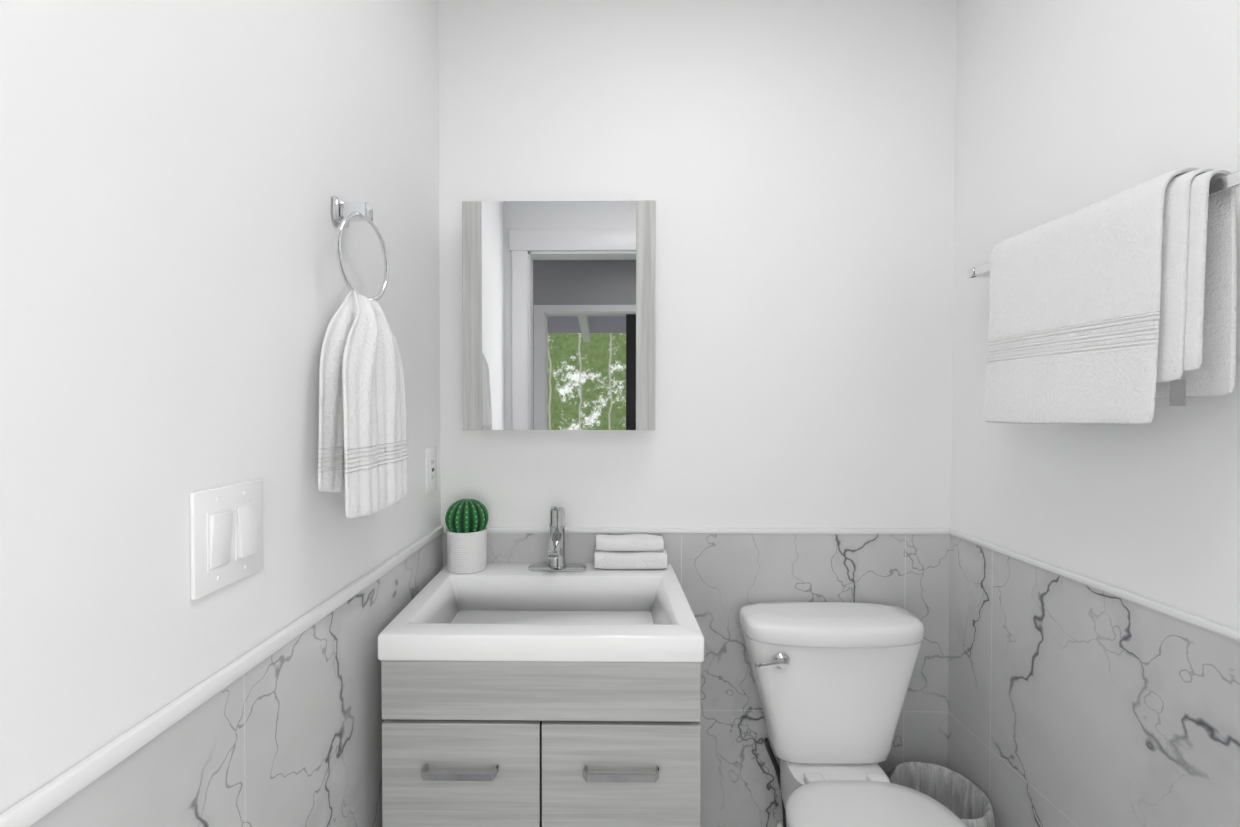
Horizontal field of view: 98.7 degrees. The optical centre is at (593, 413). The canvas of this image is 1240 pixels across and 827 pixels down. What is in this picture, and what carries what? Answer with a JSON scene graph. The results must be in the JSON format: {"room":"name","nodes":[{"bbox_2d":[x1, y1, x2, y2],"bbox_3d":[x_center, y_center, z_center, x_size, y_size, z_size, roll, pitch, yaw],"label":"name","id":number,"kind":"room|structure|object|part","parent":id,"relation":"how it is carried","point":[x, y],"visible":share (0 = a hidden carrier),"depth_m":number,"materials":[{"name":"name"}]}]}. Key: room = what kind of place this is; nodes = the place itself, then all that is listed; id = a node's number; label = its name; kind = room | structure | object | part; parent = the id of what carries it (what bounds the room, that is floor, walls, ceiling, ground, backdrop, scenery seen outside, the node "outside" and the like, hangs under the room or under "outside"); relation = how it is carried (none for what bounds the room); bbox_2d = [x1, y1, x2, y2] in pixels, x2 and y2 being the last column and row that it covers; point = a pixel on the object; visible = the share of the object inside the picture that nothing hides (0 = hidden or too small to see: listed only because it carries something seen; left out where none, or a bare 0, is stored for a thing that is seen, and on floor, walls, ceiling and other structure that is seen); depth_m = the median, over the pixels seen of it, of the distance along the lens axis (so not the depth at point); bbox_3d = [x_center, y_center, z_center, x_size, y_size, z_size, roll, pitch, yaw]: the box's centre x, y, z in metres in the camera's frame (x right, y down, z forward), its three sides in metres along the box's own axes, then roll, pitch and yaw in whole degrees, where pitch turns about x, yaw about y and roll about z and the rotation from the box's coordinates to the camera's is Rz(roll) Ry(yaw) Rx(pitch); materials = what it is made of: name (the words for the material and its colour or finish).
{"room":"bathroom","nodes":[
{"label":"bathroom","id":0,"kind":"room"},
{"bbox_2d":[0,0,440,813],"bbox_3d":[-0.544,0.043,0.526,0.150,2.500,1.850,0,1,3],"label":"wall","id":1,"kind":"structure","parent":0,"point":[174,178],"depth_m":0.59,"materials":[{"name":"white paint"}]},
{"bbox_2d":[0,526,443,826],"bbox_3d":[-0.463,0.328,0.519,0.014,0.020,1.837,0,1,3],"label":"chair rail","id":2,"kind":"object","parent":1,"relation":"attached to","point":[34,807],"depth_m":0.57,"materials":[{"name":"white"}]},
{"bbox_2d":[190,479,262,599],"bbox_3d":[-0.454,0.152,0.669,0.014,0.124,0.118,0,1,3],"label":"switch plate","id":3,"kind":"object","parent":1,"relation":"attached to","point":[226,535],"visible":1,"depth_m":0.65,"materials":[{"name":"white plastic"}]},
{"bbox_2d":[29,533,442,826],"bbox_3d":[-0.466,0.815,0.530,0.008,0.955,1.842,0,1,3],"label":"wall","id":4,"kind":"structure","parent":1,"relation":"attached to","point":[289,734],"depth_m":0.77,"materials":[{"name":"stone"}]},
{"bbox_2d":[318,196,407,518],"bbox_3d":[-0.402,-0.102,0.920,0.087,0.539,0.232,0,1,3],"label":"towel ring","id":5,"kind":"object","parent":1,"relation":"attached to","point":[362,455],"visible":1,"depth_m":0.87,"materials":[{"name":"white fabric"}]},
{"bbox_3d":[-0.440,-0.351,0.926,0.010,0.042,0.042,0,1,3],"label":"plate","id":6,"kind":"part","parent":5,"relation":"part of","materials":[{"name":"silver metal"}]},
{"bbox_3d":[-0.411,-0.351,0.925,0.048,0.026,0.026,0,1,3],"label":"post","id":7,"kind":"part","parent":5,"relation":"part of","materials":[{"name":"silver metal"}]},
{"bbox_2d":[425,446,436,493],"bbox_3d":[-0.416,0.145,1.369,0.008,0.116,0.070,0,1,3],"label":"electrical outlet plate","id":8,"kind":"object","parent":1,"relation":"attached to","point":[430,469],"visible":1,"depth_m":1.36,"materials":[{"name":"white plastic"}]},
{"bbox_2d":[438,0,956,528],"bbox_3d":[0.225,0.026,1.512,1.980,2.500,0.150,0,1,1],"label":"wall","id":9,"kind":"structure","parent":0,"point":[788,166],"depth_m":1.43,"materials":[{"name":"white paint"}]},
{"bbox_2d":[462,200,655,429],"bbox_3d":[-0.087,-0.247,1.388,0.488,0.577,0.094,0,1,1],"label":"mirror","id":10,"kind":"object","parent":9,"relation":"attached to","point":[559,313],"visible":1,"depth_m":1.34,"materials":[{"name":"silver"}]},
{"bbox_2d":[443,533,949,826],"bbox_3d":[0.274,0.800,1.445,1.380,0.955,0.008,0,1,1],"label":"wall","id":11,"kind":"structure","parent":9,"relation":"attached to","point":[724,578],"depth_m":1.43,"materials":[{"name":"stone"}]},
{"bbox_2d":[443,527,952,533],"bbox_3d":[0.274,0.316,1.434,1.380,0.013,0.013,0,1,1],"label":"chair rail","id":12,"kind":"object","parent":9,"relation":"attached to","point":[729,530],"depth_m":1.43,"materials":[{"name":"white"}]},
{"bbox_2d":[951,0,1239,630],"bbox_3d":[1.028,0.043,0.527,0.150,2.500,1.800,0,1,1],"label":"wall","id":13,"kind":"structure","parent":0,"point":[1065,107],"depth_m":1.02,"materials":[{"name":"white paint"}]},
{"bbox_2d":[947,534,1239,826],"bbox_3d":[0.949,0.815,0.537,0.008,0.955,1.792,0,1,1],"label":"wall","id":14,"kind":"structure","parent":13,"relation":"attached to","point":[1072,703],"depth_m":1.03,"materials":[{"name":"stone"}]},
{"bbox_2d":[950,530,1239,640],"bbox_3d":[0.946,0.331,0.526,0.013,0.013,1.787,0,1,1],"label":"chair rail","id":15,"kind":"object","parent":13,"relation":"attached to","point":[1224,630],"depth_m":0.96,"materials":[{"name":"white"}]},
{"bbox_2d":[968,167,1239,424],"bbox_3d":[0.893,-0.174,0.943,0.130,0.392,0.656,0,1,1],"label":"towel rail","id":16,"kind":"object","parent":13,"relation":"attached to","point":[1119,308],"visible":1,"depth_m":0.85,"materials":[{"name":"white fabric"}]},
{"bbox_3d":[0.921,-0.330,1.246,0.074,0.020,0.020,0,1,1],"label":"post","id":17,"kind":"part","parent":16,"relation":"part of","materials":[{"name":"silver metal"}]},
{"bbox_3d":[0.214,1.340,0.658,1.980,0.100,2.000,0,1,1],"label":"floor","id":18,"kind":"structure","parent":0,"visible":0},
{"bbox_2d":[378,506,703,826],"bbox_3d":[-0.096,0.754,1.204,0.607,1.055,0.478,0,1,1],"label":"bathroom vanity","id":19,"kind":"object","parent":18,"relation":"on","point":[557,690],"visible":0.98,"depth_m":0.99,"materials":[{"name":"grey wood"}]},
{"bbox_3d":[-0.247,0.661,0.979,0.141,0.013,0.026,0,1,1],"label":"handle","id":20,"kind":"part","parent":19,"relation":"part of","materials":[{"name":"silver metal"}]},
{"bbox_3d":[-0.248,0.879,1.004,0.296,0.601,0.016,0,1,1],"label":"door","id":21,"kind":"part","parent":19,"relation":"part of","materials":[{"name":"grey wood"}]},
{"bbox_2d":[445,499,487,573],"bbox_3d":[-0.329,0.313,1.384,0.112,0.181,0.109,0,1,1],"label":"cactus pot","id":22,"kind":"object","parent":19,"relation":"on","point":[466,521],"visible":1,"depth_m":1.34,"materials":[{"name":"white"}]},
{"bbox_3d":[-0.329,0.352,1.385,0.102,0.104,0.102,0,1,1],"label":"pot","id":23,"kind":"part","parent":22,"relation":"part of","materials":[{"name":"white ceramic"}]},
{"bbox_2d":[378,563,703,662],"bbox_3d":[-0.096,0.446,1.210,0.607,0.078,0.456,0,1,1],"label":"sink","id":24,"kind":"object","parent":19,"relation":"in","point":[500,612],"depth_m":1.16,"materials":[{"name":"white ceramic"}]},
{"bbox_2d":[528,506,585,571],"bbox_3d":[-0.094,0.315,1.329,0.151,0.181,0.153,0,1,1],"label":"faucet","id":25,"kind":"object","parent":19,"relation":"on","point":[556,550],"depth_m":1.36,"materials":[{"name":"silver metal"}]},
{"bbox_3d":[0.051,0.661,0.975,0.141,0.013,0.026,0,1,1],"label":"handle","id":26,"kind":"part","parent":19,"relation":"part of","materials":[{"name":"silver metal"}]},
{"bbox_3d":[0.051,0.879,1.000,0.296,0.601,0.016,0,1,1],"label":"door","id":27,"kind":"part","parent":19,"relation":"part of","materials":[{"name":"grey wood"}]},
{"bbox_2d":[594,534,666,568],"bbox_3d":[0.097,0.361,1.395,0.187,0.084,0.069,0,1,1],"label":"folded towels","id":28,"kind":"object","parent":19,"relation":"on","point":[637,551],"visible":1,"depth_m":1.37,"materials":[{"name":"white fabric"}]},
{"bbox_2d":[739,602,966,826],"bbox_3d":[0.594,0.896,1.097,0.438,0.774,0.680,0,1,1],"label":"toilet","id":29,"kind":"object","parent":18,"relation":"on","point":[832,680],"visible":1,"depth_m":1.29,"materials":[{"name":"white ceramic"}]},
{"bbox_3d":[0.420,0.596,1.265,0.068,0.023,0.009,0,1,1],"label":"flush lever","id":30,"kind":"part","parent":29,"relation":"part of","materials":[{"name":"silver metal"}]},
{"bbox_3d":[0.597,0.531,1.335,0.438,0.054,0.166,0,1,1],"label":"tank lid","id":31,"kind":"part","parent":29,"relation":"part of","materials":[{"name":"white ceramic"}]},
{"bbox_3d":[0.597,0.715,1.351,0.426,0.324,0.134,0,1,1],"label":"tank","id":32,"kind":"part","parent":29,"relation":"part of","materials":[{"name":"white ceramic"}]},
{"bbox_3d":[0.594,0.866,1.000,0.374,0.032,0.487,0,1,1],"label":"seat lid","id":33,"kind":"part","parent":29,"relation":"part of","materials":[{"name":"white plastic"}]},
{"bbox_2d":[890,762,993,826],"bbox_3d":[0.841,1.094,1.292,0.214,0.372,0.214,0,1,1],"label":"trash bin","id":34,"kind":"object","parent":18,"relation":"on","point":[965,801],"visible":0.58,"depth_m":1.35,"materials":[{"name":"grey"}]}
]}

